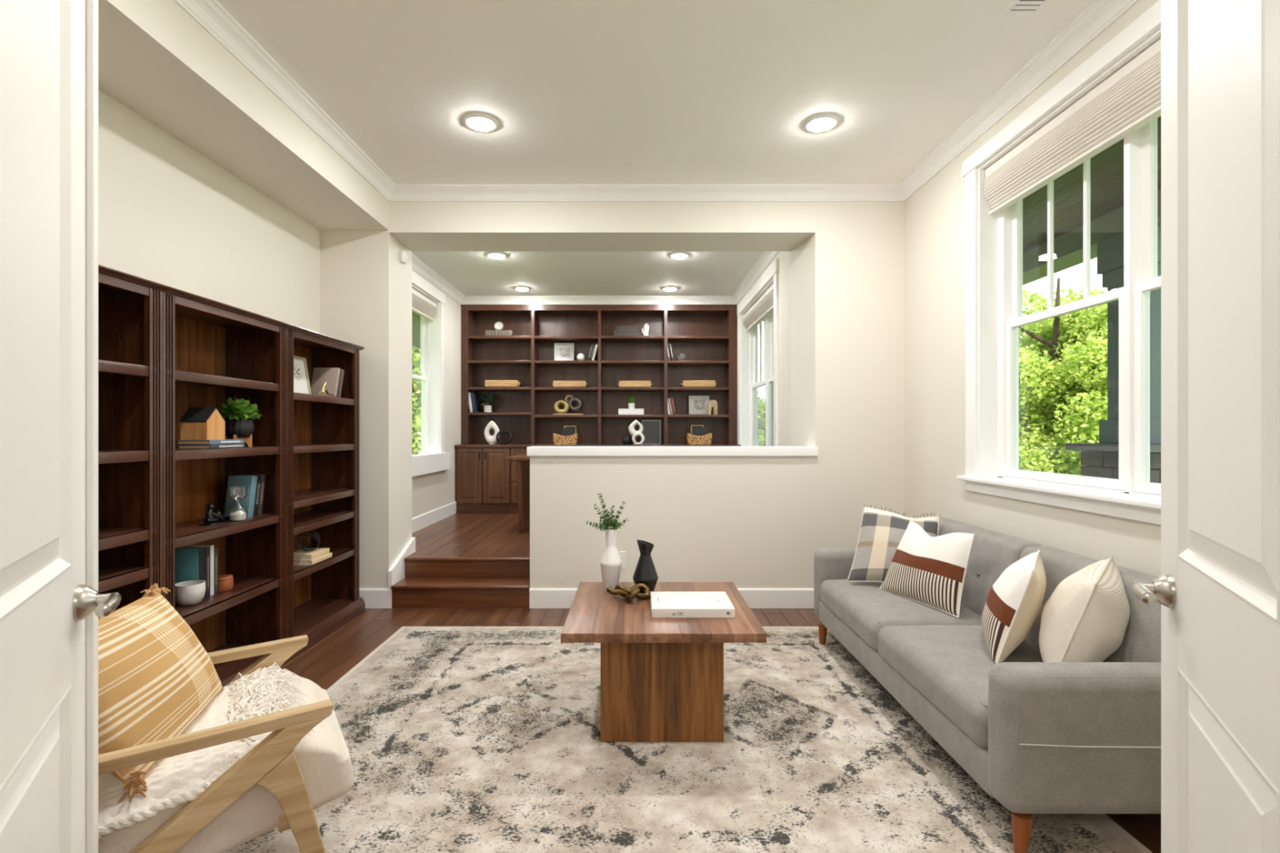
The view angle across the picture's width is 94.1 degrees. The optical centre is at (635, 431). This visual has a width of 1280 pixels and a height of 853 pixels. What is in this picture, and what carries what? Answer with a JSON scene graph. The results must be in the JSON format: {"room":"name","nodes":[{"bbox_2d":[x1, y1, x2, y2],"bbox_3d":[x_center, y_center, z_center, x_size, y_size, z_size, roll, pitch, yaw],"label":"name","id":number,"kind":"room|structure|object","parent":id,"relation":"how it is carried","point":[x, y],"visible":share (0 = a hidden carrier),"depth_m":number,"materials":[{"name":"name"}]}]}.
{"room":"living room","nodes":[
{"label":"living room","id":0,"kind":"room"},
{"bbox_2d":[97,88,319,333],"bbox_3d":[-2.355,-0.191,2.378,0.150,3.122,3.896,0,0,0],"label":"wall","id":1,"kind":"structure","parent":0,"point":[169,215],"depth_m":3.07,"materials":[{"name":"paint"}]},
{"bbox_2d":[97,0,388,230],"bbox_3d":[-2.041,-1.704,2.373,0.518,0.497,3.886,0,0,0],"label":"ceiling","id":2,"kind":"structure","parent":0,"point":[154,59],"depth_m":2.76,"materials":[{"name":"paint"}]},
{"bbox_2d":[412,269,461,517],"bbox_3d":[-2.214,-0.193,6.198,0.190,2.925,2.924,0,0,0],"label":"wall","id":3,"kind":"structure","parent":0,"point":[432,491],"depth_m":6.76,"materials":[{"name":"paint"}]},
{"bbox_2d":[412,311,420,348],"bbox_3d":[-2.954,-1.460,6.500,1.291,0.140,7.000,0,0,0],"label":"eave","id":4,"kind":"object","parent":3,"relation":"attached to","point":[415,317],"depth_m":8.16},
{"bbox_2d":[412,271,450,476],"bbox_3d":[-2.187,-0.548,5.720,0.245,1.925,1.872,0,0,0],"label":"window","id":5,"kind":"structure","parent":3,"relation":"in","point":[433,458],"depth_m":6.41,"materials":[{"name":"paint"}]},
{"bbox_2d":[412,288,437,320],"bbox_3d":[-2.182,-1.289,5.720,0.102,0.190,1.408,0,0,0],"label":"pleated shade","id":6,"kind":"object","parent":5,"relation":"attached to","point":[422,305],"visible":0.46,"depth_m":6.06,"materials":[{"name":"white fabric"}]},
{"bbox_2d":[412,501,456,533],"bbox_3d":[-2.111,0.887,5.878,0.016,0.140,2.244,0,0,0],"label":"baseboard","id":7,"kind":"structure","parent":3,"relation":"attached to","point":[420,522],"depth_m":6.20,"materials":[{"name":"paint"}]},
{"bbox_2d":[412,253,465,304],"bbox_3d":[-2.084,-1.590,5.998,0.070,0.090,2.484,0,0,0],"label":"crown molding","id":8,"kind":"structure","parent":3,"relation":"attached to","point":[418,265],"depth_m":6.23,"materials":[{"name":"paint"}]},
{"bbox_2d":[407,513,529,556],"bbox_3d":[-0.441,1.063,6.160,3.756,0.213,3.200,0,0,0],"label":"floor","id":9,"kind":"structure","parent":0,"point":[457,534],"depth_m":5.44,"materials":[{"name":"brown wood"}]},
{"bbox_2d":[455,447,511,513],"bbox_3d":[-1.790,0.572,7.253,0.649,0.768,0.605,0,0,0],"label":"base cabinet","id":10,"kind":"object","parent":9,"relation":"on","point":[482,475],"visible":0.98,"depth_m":6.98,"materials":[{"name":"brown wood"}]},
{"bbox_2d":[454,444,741,447],"bbox_3d":[-0.441,0.169,7.260,3.352,0.034,0.590,0,0,0],"label":"countertop","id":11,"kind":"structure","parent":10,"relation":"on","point":[460,445],"depth_m":6.96,"materials":[{"name":"brown wood"}]},
{"bbox_2d":[484,420,499,444],"bbox_3d":[-1.727,0.009,7.170,0.185,0.285,0.076,0,0,0],"label":"ring vase","id":12,"kind":"object","parent":11,"relation":"on","point":[491,440],"visible":0.96,"depth_m":7.14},
{"bbox_2d":[496,430,511,444],"bbox_3d":[-1.562,0.067,7.120,0.189,0.180,0.112,0,0,0],"label":"ornament","id":13,"kind":"object","parent":11,"relation":"on","point":[508,432],"visible":1,"depth_m":7.09,"materials":[{"name":"ceramic"}]},
{"bbox_2d":[552,433,577,444],"bbox_3d":[-0.839,0.084,7.150,0.287,0.136,0.134,0,0,0],"label":"woven basket","id":14,"kind":"object","parent":11,"relation":"on","point":[558,439],"visible":1,"depth_m":7.08,"materials":[{"name":"wicker"}]},
{"bbox_2d":[461,304,737,444],"bbox_3d":[-0.441,-0.697,7.396,3.354,1.697,0.313,0,0,0],"label":"bookcase","id":15,"kind":"object","parent":11,"relation":"on","point":[706,334],"visible":0.88,"depth_m":7.54,"materials":[{"name":"brown wood"}]},
{"bbox_2d":[470,392,479,412],"bbox_3d":[-1.978,-0.360,7.359,0.071,0.246,0.172,0,0,0],"label":"book","id":16,"kind":"object","parent":15,"relation":"on","point":[474,398],"visible":0.88,"depth_m":7.28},
{"bbox_2d":[477,391,497,412],"bbox_3d":[-1.817,-0.363,7.340,0.260,0.255,0.255,0,0,0],"label":"potted plant","id":17,"kind":"object","parent":15,"relation":"on","point":[487,408],"visible":0.94,"depth_m":7.30,"materials":[{"name":"green plant"}]},
{"bbox_2d":[484,380,520,386],"bbox_3d":[-1.635,-0.586,7.355,0.446,0.084,0.210,0,0,0],"label":"woven tray","id":18,"kind":"object","parent":15,"relation":"on","point":[487,383],"visible":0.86,"depth_m":7.25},
{"bbox_2d":[554,342,573,360],"bbox_3d":[-0.890,-0.987,7.438,0.244,0.241,0.039,0,0,0],"label":"picture frame","id":19,"kind":"object","parent":15,"relation":"on","point":[562,351],"visible":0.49,"depth_m":7.43,"materials":[{"name":"metal"}]},
{"bbox_2d":[552,395,583,414],"bbox_3d":[-0.829,-0.333,7.350,0.370,0.250,0.120,0,0,0],"label":"ring sculpture","id":20,"kind":"object","parent":15,"relation":"on","point":[567,404],"visible":0.99,"depth_m":7.33,"materials":[{"name":"gold metal"}]},
{"bbox_2d":[551,381,587,386],"bbox_3d":[-0.806,-0.581,7.355,0.446,0.078,0.210,0,0,0],"label":"woven tray","id":21,"kind":"object","parent":15,"relation":"on","point":[556,384],"visible":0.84,"depth_m":7.25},
{"bbox_2d":[613,330,640,335],"bbox_3d":[-0.102,-1.201,7.380,0.326,0.068,0.206,0,0,0],"label":"books","id":22,"kind":"object","parent":15,"relation":"on","point":[615,332],"visible":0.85,"depth_m":7.28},
{"bbox_2d":[618,408,644,414],"bbox_3d":[-0.053,-0.245,7.360,0.312,0.074,0.140,0,0,0],"label":"box","id":23,"kind":"object","parent":15,"relation":"on","point":[621,411],"visible":0.85,"depth_m":7.29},
{"bbox_2d":[617,381,653,386],"bbox_3d":[-0.007,-0.581,7.355,0.441,0.078,0.210,0,0,0],"label":"woven tray","id":24,"kind":"object","parent":15,"relation":"on","point":[621,384],"visible":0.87,"depth_m":7.25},
{"bbox_2d":[680,380,716,386],"bbox_3d":[0.778,-0.583,7.355,0.446,0.082,0.210,0,0,0],"label":"woven tray","id":25,"kind":"object","parent":15,"relation":"on","point":[686,383],"visible":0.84,"depth_m":7.25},
{"bbox_2d":[688,395,710,414],"bbox_3d":[0.795,-0.334,7.438,0.276,0.253,0.040,0,0,0],"label":"picture frame","id":26,"kind":"object","parent":15,"relation":"on","point":[697,404],"visible":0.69,"depth_m":7.43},
{"bbox_2d":[707,400,717,414],"bbox_3d":[0.946,-0.299,7.306,0.116,0.182,0.051,0,0,0],"label":"ornament","id":27,"kind":"object","parent":15,"relation":"on","point":[713,403],"visible":0.98,"depth_m":7.29,"materials":[{"name":"beige wood"}]},
{"bbox_2d":[628,419,644,444],"bbox_3d":[0.013,0.004,7.026,0.190,0.295,0.088,0,0,0],"label":"knot sculpture","id":28,"kind":"object","parent":11,"relation":"on","point":[633,432],"visible":1,"depth_m":6.99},
{"bbox_2d":[641,420,661,444],"bbox_3d":[0.193,0.004,7.273,0.230,0.295,0.049,0,0,-3],"label":"picture frame","id":29,"kind":"object","parent":11,"relation":"on","point":[651,428],"visible":0.78,"depth_m":7.27,"materials":[{"name":"grey metal"}]},
{"bbox_2d":[686,432,711,444],"bbox_3d":[0.765,0.083,7.150,0.291,0.138,0.134,0,0,0],"label":"woven basket","id":30,"kind":"object","parent":11,"relation":"on","point":[706,439],"visible":1,"depth_m":7.08,"materials":[{"name":"wicker"}]},
{"bbox_2d":[503,454,529,531],"bbox_3d":[-0.492,0.598,5.930,1.485,0.718,0.720,0,0,0],"label":"desk","id":31,"kind":"object","parent":9,"relation":"on","point":[522,461],"visible":0.44,"depth_m":5.74,"materials":[{"name":"brown wood"}]},
{"bbox_2d":[511,447,526,513],"bbox_3d":[-1.242,0.572,7.253,0.443,0.768,0.605,0,0,0],"label":"base cabinet","id":32,"kind":"object","parent":9,"relation":"on","point":[514,451],"visible":0.22,"depth_m":6.98,"materials":[{"name":"brown wood"}]},
{"bbox_2d":[412,251,764,295],"bbox_3d":[-0.416,-1.785,6.248,3.806,0.300,3.024,0,0,0],"label":"ceiling","id":33,"kind":"structure","parent":0,"point":[471,273],"depth_m":6.08,"materials":[{"name":"paint"}]},
{"bbox_2d":[485,251,506,258],"bbox_3d":[-1.283,-1.619,5.510,0.190,0.031,0.190,0,0,0],"label":"recessed light","id":34,"kind":"object","parent":33,"relation":"in","point":[494,255],"visible":1,"depth_m":5.47,"materials":[{"name":"paint"}]},
{"bbox_2d":[669,251,689,258],"bbox_3d":[0.405,-1.619,5.510,0.190,0.031,0.190,0,0,0],"label":"recessed light","id":35,"kind":"object","parent":33,"relation":"in","point":[679,255],"visible":1,"depth_m":5.47,"materials":[{"name":"paint"}]},
{"bbox_2d":[461,295,736,304],"bbox_3d":[-0.441,-1.590,7.205,3.356,0.090,0.070,0,0,0],"label":"crown molding","id":36,"kind":"structure","parent":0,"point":[468,300],"depth_m":7.21,"materials":[{"name":"paint"}]},
{"bbox_2d":[320,201,904,608],"bbox_3d":[-0.163,-0.241,4.531,4.235,3.222,0.450,0,0,0],"label":"wall","id":37,"kind":"structure","parent":0,"point":[847,258],"depth_m":4.31,"materials":[{"name":"paint"}]},
{"bbox_2d":[173,0,395,201],"bbox_3d":[-1.742,-1.708,2.443,0.080,0.088,3.726,0,0,0],"label":"crown molding","id":38,"kind":"structure","parent":37,"relation":"attached to","point":[210,15],"depth_m":2.92,"materials":[{"name":"paint"}]},
{"bbox_2d":[359,588,391,608],"bbox_3d":[-2.017,1.200,4.298,0.526,0.140,0.016,0,0,0],"label":"baseboard","id":39,"kind":"structure","parent":37,"relation":"attached to","point":[372,597],"depth_m":4.29,"materials":[{"name":"paint"}]},
{"bbox_2d":[387,537,415,589],"bbox_3d":[-1.768,1.055,4.525,0.028,0.430,0.462,0,0,0],"label":"baseboard","id":40,"kind":"structure","parent":37,"relation":"attached to","point":[396,573],"depth_m":4.45,"materials":[{"name":"paint"}]},
{"bbox_2d":[389,184,904,201],"bbox_3d":[0.082,-1.708,4.266,3.727,0.088,0.080,0,0,0],"label":"crown molding","id":41,"kind":"structure","parent":37,"relation":"attached to","point":[401,193],"depth_m":4.27,"materials":[{"name":"paint"}]},
{"bbox_2d":[529,588,813,608],"bbox_3d":[0.591,1.200,4.298,2.708,0.140,0.016,0,0,0],"label":"baseboard","id":42,"kind":"structure","parent":37,"relation":"attached to","point":[539,597],"depth_m":4.29,"materials":[{"name":"paint"}]},
{"bbox_2d":[526,446,817,456],"bbox_3d":[0.266,0.142,4.376,2.093,0.068,0.200,0,0,0],"label":"trim","id":43,"kind":"structure","parent":37,"relation":"on","point":[531,451],"depth_m":4.28,"materials":[{"name":"paint"}]},
{"bbox_2d":[216,0,1094,184],"bbox_3d":[0.181,-1.852,2.418,3.927,0.200,3.976,0,0,0],"label":"ceiling","id":44,"kind":"structure","parent":0,"point":[576,91],"depth_m":2.97,"materials":[{"name":"paint"}]},
{"bbox_2d":[463,113,497,132],"bbox_3d":[-0.876,-1.736,3.376,0.190,0.031,0.190,0,0,0],"label":"recessed light","id":45,"kind":"object","parent":44,"relation":"in","point":[481,122],"visible":1,"depth_m":3.35,"materials":[{"name":"paint"}]},
{"bbox_2d":[804,114,839,133],"bbox_3d":[1.054,-1.736,3.384,0.190,0.031,0.190,0,0,0],"label":"recessed light","id":46,"kind":"object","parent":44,"relation":"in","point":[822,122],"visible":1,"depth_m":3.35,"materials":[{"name":"paint"}]},
{"bbox_2d":[1000,0,1049,17],"bbox_3d":[1.607,-1.749,2.357,0.140,0.006,0.315,0,0,0],"label":"ceiling vent","id":47,"kind":"object","parent":44,"relation":"in","point":[1018,8],"visible":1,"depth_m":2.46,"materials":[{"name":"metal"}]},
{"bbox_2d":[280,608,1160,852],"bbox_3d":[-0.168,1.345,2.353,4.625,0.150,3.946,0,0,0],"label":"floor","id":48,"kind":"structure","parent":0,"point":[329,660],"depth_m":3.92,"materials":[{"name":"brown wood"}]},
{"bbox_2d":[97,264,168,618],"bbox_3d":[-2.094,0.336,2.011,0.364,1.868,0.870,0,0,0],"label":"bookcase","id":49,"kind":"object","parent":48,"relation":"on","point":[130,307],"visible":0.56,"depth_m":2.43,"materials":[{"name":"brown wood"}]},
{"bbox_2d":[162,286,292,687],"bbox_3d":[-2.094,0.336,2.883,0.364,1.868,0.870,0,0,0],"label":"bookcase","id":50,"kind":"object","parent":48,"relation":"on","point":[214,352],"visible":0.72,"depth_m":3.17,"materials":[{"name":"brown wood"}]},
{"bbox_2d":[174,547,205,599],"bbox_3d":[-2.166,0.681,2.858,0.187,0.241,0.041,0,0,0],"label":"book","id":51,"kind":"object","parent":50,"relation":"on","point":[189,562],"visible":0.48,"depth_m":2.84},
{"bbox_2d":[174,579,205,606],"bbox_3d":[-2.075,0.753,2.775,0.122,0.098,0.122,0,0,0],"label":"bowl","id":52,"kind":"object","parent":50,"relation":"on","point":[188,593],"visible":0.94,"depth_m":2.74,"materials":[{"name":"ceramic"}]},
{"bbox_2d":[180,545,213,595],"bbox_3d":[-2.167,0.679,2.922,0.186,0.244,0.024,0,0,0],"label":"book","id":53,"kind":"object","parent":50,"relation":"on","point":[211,547],"visible":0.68,"depth_m":2.92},
{"bbox_2d":[205,547,209,597],"bbox_3d":[-2.167,0.682,2.894,0.187,0.238,0.028,0,0,0],"label":"book","id":54,"kind":"object","parent":50,"relation":"on","point":[207,549],"visible":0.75,"depth_m":2.89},
{"bbox_2d":[177,443,244,448],"bbox_3d":[-2.029,0.069,2.862,0.152,0.021,0.245,0,0,0],"label":"book","id":55,"kind":"object","parent":50,"relation":"on","point":[236,445],"visible":0.97,"depth_m":2.75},
{"bbox_2d":[177,439,244,444],"bbox_3d":[-2.032,0.048,2.860,0.152,0.020,0.240,0,0,0],"label":"book","id":56,"kind":"object","parent":55,"relation":"on","point":[226,441],"visible":0.93,"depth_m":2.75,"materials":[{"name":"paper"}]},
{"bbox_2d":[179,407,225,439],"bbox_3d":[-2.032,-0.039,2.802,0.124,0.153,0.128,0,0,0],"label":"wooden house","id":57,"kind":"object","parent":56,"relation":"on","point":[197,423],"visible":1,"depth_m":2.76,"materials":[{"name":"brown wood"}]},
{"bbox_2d":[197,503,231,525],"bbox_3d":[-2.072,0.402,2.960,0.066,0.102,0.190,0,0,0],"label":"figurine","id":58,"kind":"object","parent":50,"relation":"on","point":[211,518],"visible":0.9,"depth_m":2.90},
{"bbox_2d":[213,546,217,594],"bbox_3d":[-2.167,0.688,2.949,0.187,0.228,0.026,0,0,0],"label":"book","id":59,"kind":"object","parent":50,"relation":"on","point":[215,548],"visible":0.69,"depth_m":2.95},
{"bbox_2d":[217,574,233,591],"bbox_3d":[-2.085,0.764,3.015,0.088,0.076,0.088,0,0,0],"label":"pot","id":60,"kind":"object","parent":50,"relation":"on","point":[225,582],"visible":0.75,"depth_m":2.99,"materials":[{"name":"ceramic"}]},
{"bbox_2d":[228,486,247,521],"bbox_3d":[-2.020,0.365,3.030,0.080,0.170,0.080,0,0,0],"label":"hourglass","id":61,"kind":"object","parent":50,"relation":"on","point":[237,516],"visible":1,"depth_m":3.01,"materials":[{"name":"clear glass"}]},
{"bbox_2d":[215,397,262,447],"bbox_3d":[-2.058,-0.051,3.091,0.218,0.262,0.222,0,0,0],"label":"potted plant","id":62,"kind":"object","parent":50,"relation":"on","point":[234,429],"visible":0.97,"depth_m":3.04,"materials":[{"name":"green plant"}]},
{"bbox_2d":[224,475,257,517],"bbox_3d":[-2.097,0.345,3.168,0.126,0.226,0.081,0,0,0],"label":"book","id":63,"kind":"object","parent":50,"relation":"on","point":[238,492],"visible":0.74,"depth_m":3.15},
{"bbox_2d":[234,475,262,516],"bbox_3d":[-2.097,0.344,3.210,0.127,0.224,0.071,0,0,0],"label":"book","id":64,"kind":"object","parent":50,"relation":"on","point":[259,477],"visible":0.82,"depth_m":3.21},
{"bbox_2d":[239,474,266,515],"bbox_3d":[-2.097,0.345,3.248,0.127,0.225,0.073,0,0,0],"label":"book","id":65,"kind":"object","parent":50,"relation":"on","point":[264,477],"visible":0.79,"depth_m":3.25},
{"bbox_2d":[286,324,364,659],"bbox_3d":[-2.094,0.336,3.769,0.364,1.868,0.898,0,0,0],"label":"bookcase","id":66,"kind":"object","parent":48,"relation":"on","point":[322,432],"visible":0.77,"depth_m":4.10,"materials":[{"name":"brown wood"}]},
{"bbox_2d":[293,355,311,394],"bbox_3d":[-2.128,-0.350,3.755,0.058,0.254,0.230,0,0,0],"label":"picture frame","id":67,"kind":"object","parent":66,"relation":"on","point":[301,380],"visible":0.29,"depth_m":3.80,"materials":[{"name":"white wood"}]},
{"bbox_2d":[293,552,332,564],"bbox_3d":[-2.046,0.794,3.735,0.172,0.030,0.240,0,0,0],"label":"book","id":68,"kind":"object","parent":66,"relation":"on","point":[328,555],"visible":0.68,"depth_m":3.64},
{"bbox_2d":[293,547,329,559],"bbox_3d":[-2.052,0.763,3.731,0.166,0.030,0.215,0,0,0],"label":"book","id":69,"kind":"object","parent":68,"relation":"on","point":[300,554],"visible":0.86,"depth_m":3.68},
{"bbox_2d":[296,529,319,551],"bbox_3d":[-2.045,0.678,3.730,0.137,0.136,0.124,0,0,0],"label":"wire sphere","id":70,"kind":"object","parent":69,"relation":"on","point":[313,531],"visible":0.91,"depth_m":3.73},
{"bbox_2d":[310,367,340,397],"bbox_3d":[-2.077,-0.325,3.987,0.166,0.211,0.083,0,0,0],"label":"book","id":71,"kind":"object","parent":66,"relation":"on","point":[331,375],"visible":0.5,"depth_m":3.98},
{"bbox_2d":[391,555,529,608],"bbox_3d":[-1.258,1.113,4.434,0.991,0.314,0.332,0,0,0],"label":"stairs","id":72,"kind":"structure","parent":48,"relation":"on","point":[428,581],"depth_m":4.37,"materials":[{"name":"brown wood"}]},
{"bbox_2d":[225,626,1152,852],"bbox_3d":[0.020,1.264,2.640,3.060,0.010,2.440,0,0,0],"label":"area rug","id":73,"kind":"object","parent":48,"relation":"on","point":[458,739],"visible":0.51,"depth_m":2.22,"materials":[{"name":"carpet"}]},
{"bbox_2d":[97,635,354,852],"bbox_3d":[-1.315,0.799,1.506,1.032,0.918,0.630,0,0,-34],"label":"armchair","id":74,"kind":"object","parent":73,"relation":"on","point":[292,772],"visible":0.48,"depth_m":1.44,"materials":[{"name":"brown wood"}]},
{"bbox_2d":[97,662,315,839],"bbox_3d":[-1.177,0.808,1.596,0.528,0.167,0.578,0,0,-34],"label":"throw blanket","id":75,"kind":"object","parent":74,"relation":"on","point":[260,693],"visible":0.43,"depth_m":1.43,"materials":[{"name":"fabric"}]},
{"bbox_2d":[97,583,224,803],"bbox_3d":[-1.241,0.638,1.484,0.226,0.412,0.621,0,0,-10],"label":"cushion","id":76,"kind":"object","parent":75,"relation":"on","point":[156,677],"visible":0.73,"depth_m":1.45,"materials":[{"name":"fabric"}]},
{"bbox_2d":[560,582,766,742],"bbox_3d":[0.108,1.014,2.670,0.787,0.488,0.787,0,0,0],"label":"coffee table","id":77,"kind":"object","parent":73,"relation":"on","point":[662,678],"visible":0.88,"depth_m":2.42,"materials":[{"name":"brown wood"}]},
{"bbox_2d":[600,528,622,593],"bbox_3d":[-0.118,0.619,2.870,0.106,0.303,0.106,0,0,0],"label":"vase","id":78,"kind":"object","parent":77,"relation":"on","point":[611,562],"visible":0.85,"depth_m":2.84,"materials":[{"name":"ceramic"}]},
{"bbox_2d":[586,493,629,531],"bbox_3d":[-0.134,0.410,2.862,0.210,0.236,0.101,0,0,0],"label":"eucalyptus sprigs","id":79,"kind":"object","parent":78,"relation":"in","point":[606,523],"visible":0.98,"depth_m":2.86,"materials":[{"name":"green plant"}]},
{"bbox_2d":[606,582,650,602],"bbox_3d":[-0.032,0.736,2.723,0.202,0.065,0.133,0,0,0],"label":"ornament","id":80,"kind":"object","parent":77,"relation":"on","point":[629,594],"visible":1,"depth_m":2.72,"materials":[{"name":"brown metal"}]},
{"bbox_2d":[632,539,657,594],"bbox_3d":[0.048,0.645,2.860,0.122,0.250,0.122,0,0,0],"label":"vase","id":81,"kind":"object","parent":77,"relation":"on","point":[645,572],"visible":0.78,"depth_m":2.83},
{"bbox_2d":[650,591,734,617],"bbox_3d":[0.240,0.751,2.597,0.342,0.039,0.268,0,0,0],"label":"book","id":82,"kind":"object","parent":77,"relation":"on","point":[664,604],"visible":1,"depth_m":2.51,"materials":[{"name":"paper"}]},
{"bbox_2d":[813,517,1160,852],"bbox_3d":[1.489,0.889,2.727,0.803,0.741,1.955,0,0,0],"label":"sofa","id":83,"kind":"object","parent":73,"relation":"on","point":[1037,736],"visible":0.49,"depth_m":1.94,"materials":[{"name":"grey fabric"}]},
{"bbox_2d":[847,504,940,582],"bbox_3d":[1.462,0.636,3.370,0.500,0.416,0.252,0,0,20],"label":"plaid cushion","id":84,"kind":"object","parent":83,"relation":"on","point":[882,531],"visible":0.6,"depth_m":3.36,"materials":[{"name":"grey fabric"}]},
{"bbox_2d":[820,579,982,652],"bbox_3d":[1.387,0.943,3.147,0.586,0.174,0.836,0,0,0],"label":"seat cushion","id":85,"kind":"object","parent":83,"relation":"on","point":[861,609],"depth_m":2.95,"materials":[{"name":"grey fabric"}]},
{"bbox_2d":[880,520,974,617],"bbox_3d":[1.503,0.674,3.044,0.223,0.388,0.522,0,0,-17],"label":"striped cushion","id":86,"kind":"object","parent":83,"relation":"on","point":[925,569],"visible":1,"depth_m":2.94,"materials":[{"name":"fabric"}]},
{"bbox_2d":[878,625,1043,749],"bbox_3d":[1.387,0.943,2.309,0.586,0.174,0.835,0,0,0],"label":"seat cushion","id":87,"kind":"object","parent":83,"relation":"on","point":[945,668],"depth_m":2.28,"materials":[{"name":"grey fabric"}]},
{"bbox_2d":[981,549,1046,664],"bbox_3d":[1.502,0.677,2.368,0.222,0.370,0.516,0,0,29],"label":"striped cushion","id":88,"kind":"object","parent":83,"relation":"on","point":[1014,602],"visible":0.99,"depth_m":2.19,"materials":[{"name":"fabric"}]},
{"bbox_2d":[1038,555,1129,662],"bbox_3d":[1.604,0.665,2.139,0.268,0.394,0.370,0,0,30],"label":"cushion","id":89,"kind":"object","parent":83,"relation":"on","point":[1086,617],"visible":0.86,"depth_m":2.03,"materials":[{"name":"fabric"}]},
{"bbox_2d":[737,251,790,446],"bbox_3d":[1.332,-0.193,6.208,0.190,2.925,2.904,0,0,0],"label":"wall","id":90,"kind":"structure","parent":0,"point":[784,274],"depth_m":4.96,"materials":[{"name":"paint"}]},
{"bbox_2d":[732,251,779,304],"bbox_3d":[1.202,-1.590,5.998,0.070,0.090,2.484,0,0,0],"label":"crown molding","id":91,"kind":"structure","parent":90,"relation":"attached to","point":[766,259],"depth_m":6.00,"materials":[{"name":"paint"}]},
{"bbox_2d":[737,257,778,446],"bbox_3d":[1.304,-0.553,6.120,0.245,1.894,1.990,0,0,0],"label":"window","id":92,"kind":"structure","parent":90,"relation":"in","point":[748,384],"depth_m":6.66,"materials":[{"name":"paint"}]},
{"bbox_2d":[742,283,773,332],"bbox_3d":[1.300,-1.264,6.120,0.102,0.200,1.688,0,0,0],"label":"pleated shade","id":93,"kind":"object","parent":92,"relation":"attached to","point":[763,307],"visible":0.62,"depth_m":6.10,"materials":[{"name":"white fabric"}]},
{"bbox_2d":[904,0,1160,576],"bbox_3d":[2.040,-0.216,2.443,0.190,3.172,4.026,0,0,0],"label":"wall","id":94,"kind":"structure","parent":0,"point":[935,215],"depth_m":3.68,"materials":[{"name":"paint"}]},
{"bbox_2d":[898,0,1139,201],"bbox_3d":[1.905,-1.708,2.443,0.080,0.088,3.726,0,0,0],"label":"crown molding","id":95,"kind":"structure","parent":94,"relation":"attached to","point":[1100,15],"depth_m":2.92,"materials":[{"name":"paint"}]},
{"bbox_2d":[956,0,1160,524],"bbox_3d":[2.013,-0.620,2.482,0.245,1.921,2.065,0,0,0],"label":"window","id":96,"kind":"structure","parent":94,"relation":"in","point":[994,317],"depth_m":2.81,"materials":[{"name":"paint"}]},
{"bbox_2d":[982,38,1160,214],"bbox_3d":[2.008,-1.351,2.482,0.102,0.255,1.763,0,0,0],"label":"pleated shade","id":97,"kind":"object","parent":96,"relation":"attached to","point":[1129,100],"visible":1,"depth_m":2.65,"materials":[{"name":"white fabric"}]},
{"bbox_3d":[-0.150,-0.191,0.515,4.500,3.122,0.130,0,0,0],"label":"wall","id":98,"kind":"structure","parent":0,"visible":0},
{"bbox_2d":[0,0,121,852],"bbox_3d":[-0.873,0.040,0.885,0.100,2.440,0.750,0,0,-33],"label":"door","id":99,"kind":"structure","parent":98,"relation":"in","point":[51,604],"depth_m":0.94,"materials":[{"name":"paint"}]},
{"bbox_2d":[1131,0,1279,852],"bbox_3d":[0.909,0.040,0.950,0.100,2.440,0.720,0,0,31],"label":"door","id":100,"kind":"structure","parent":98,"relation":"in","point":[1217,588],"depth_m":0.94,"materials":[{"name":"paint"}]},
{"label":"outside","id":101,"kind":"structure","parent":0,"visible":0},
{"bbox_3d":[0.000,1.945,15.000,80.000,0.250,90.000,0,0,0],"label":"ground","id":102,"kind":"structure","parent":101,"visible":0},
{"bbox_2d":[412,346,421,454],"bbox_3d":[-5.008,-0.985,13.314,3.481,5.683,3.845,0,0,22],"label":"tree","id":103,"kind":"object","parent":102,"relation":"on","point":[416,384],"visible":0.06,"depth_m":12.21,"materials":[{"name":"green plant"}]},
{"bbox_2d":[757,391,765,446],"bbox_3d":[4.553,-0.521,24.405,4.684,4.820,5.412,0,0,3],"label":"tree","id":104,"kind":"object","parent":102,"relation":"on","point":[761,404],"visible":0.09,"depth_m":22.89,"materials":[{"name":"green plant"}]},
{"bbox_2d":[1018,277,1107,475],"bbox_3d":[6.845,-0.363,9.841,3.437,4.376,3.627,0,0,35],"label":"tree","id":105,"kind":"object","parent":102,"relation":"on","point":[1054,413],"visible":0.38,"depth_m":9.24,"materials":[{"name":"green plant"}]},
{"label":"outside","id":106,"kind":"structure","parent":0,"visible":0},
{"bbox_3d":[3.343,1.435,4.000,2.415,0.170,12.000,0,0,0],"label":"floor","id":107,"kind":"structure","parent":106,"visible":0},
{"bbox_2d":[1065,443,1160,483],"bbox_3d":[4.160,0.725,4.920,0.720,1.250,0.720,0,0,0],"label":"stone pedestal","id":108,"kind":"object","parent":107,"relation":"on","point":[1100,460],"visible":0.06,"depth_m":4.91,"materials":[{"name":"stone"}]},
{"bbox_2d":[1097,225,1160,444],"bbox_3d":[4.160,-0.767,4.920,0.400,1.735,0.400,0,0,0],"label":"porch column","id":109,"kind":"structure","parent":108,"relation":"on","point":[1110,250],"depth_m":4.95,"materials":[{"name":"paint"}]},
{"bbox_2d":[1022,189,1160,284],"bbox_3d":[4.170,-1.745,4.000,0.340,0.210,12.000,0,0,0],"label":"beam","id":110,"kind":"structure","parent":109,"relation":"on","point":[1068,246],"depth_m":5.54,"materials":[{"name":"paint"}]},
{"bbox_2d":[763,115,1160,321],"bbox_3d":[3.370,-1.915,4.000,2.460,0.130,12.000,0,0,0],"label":"porch roof","id":111,"kind":"structure","parent":110,"relation":"on","point":[1107,166],"depth_m":4.72,"materials":[{"name":"green"}]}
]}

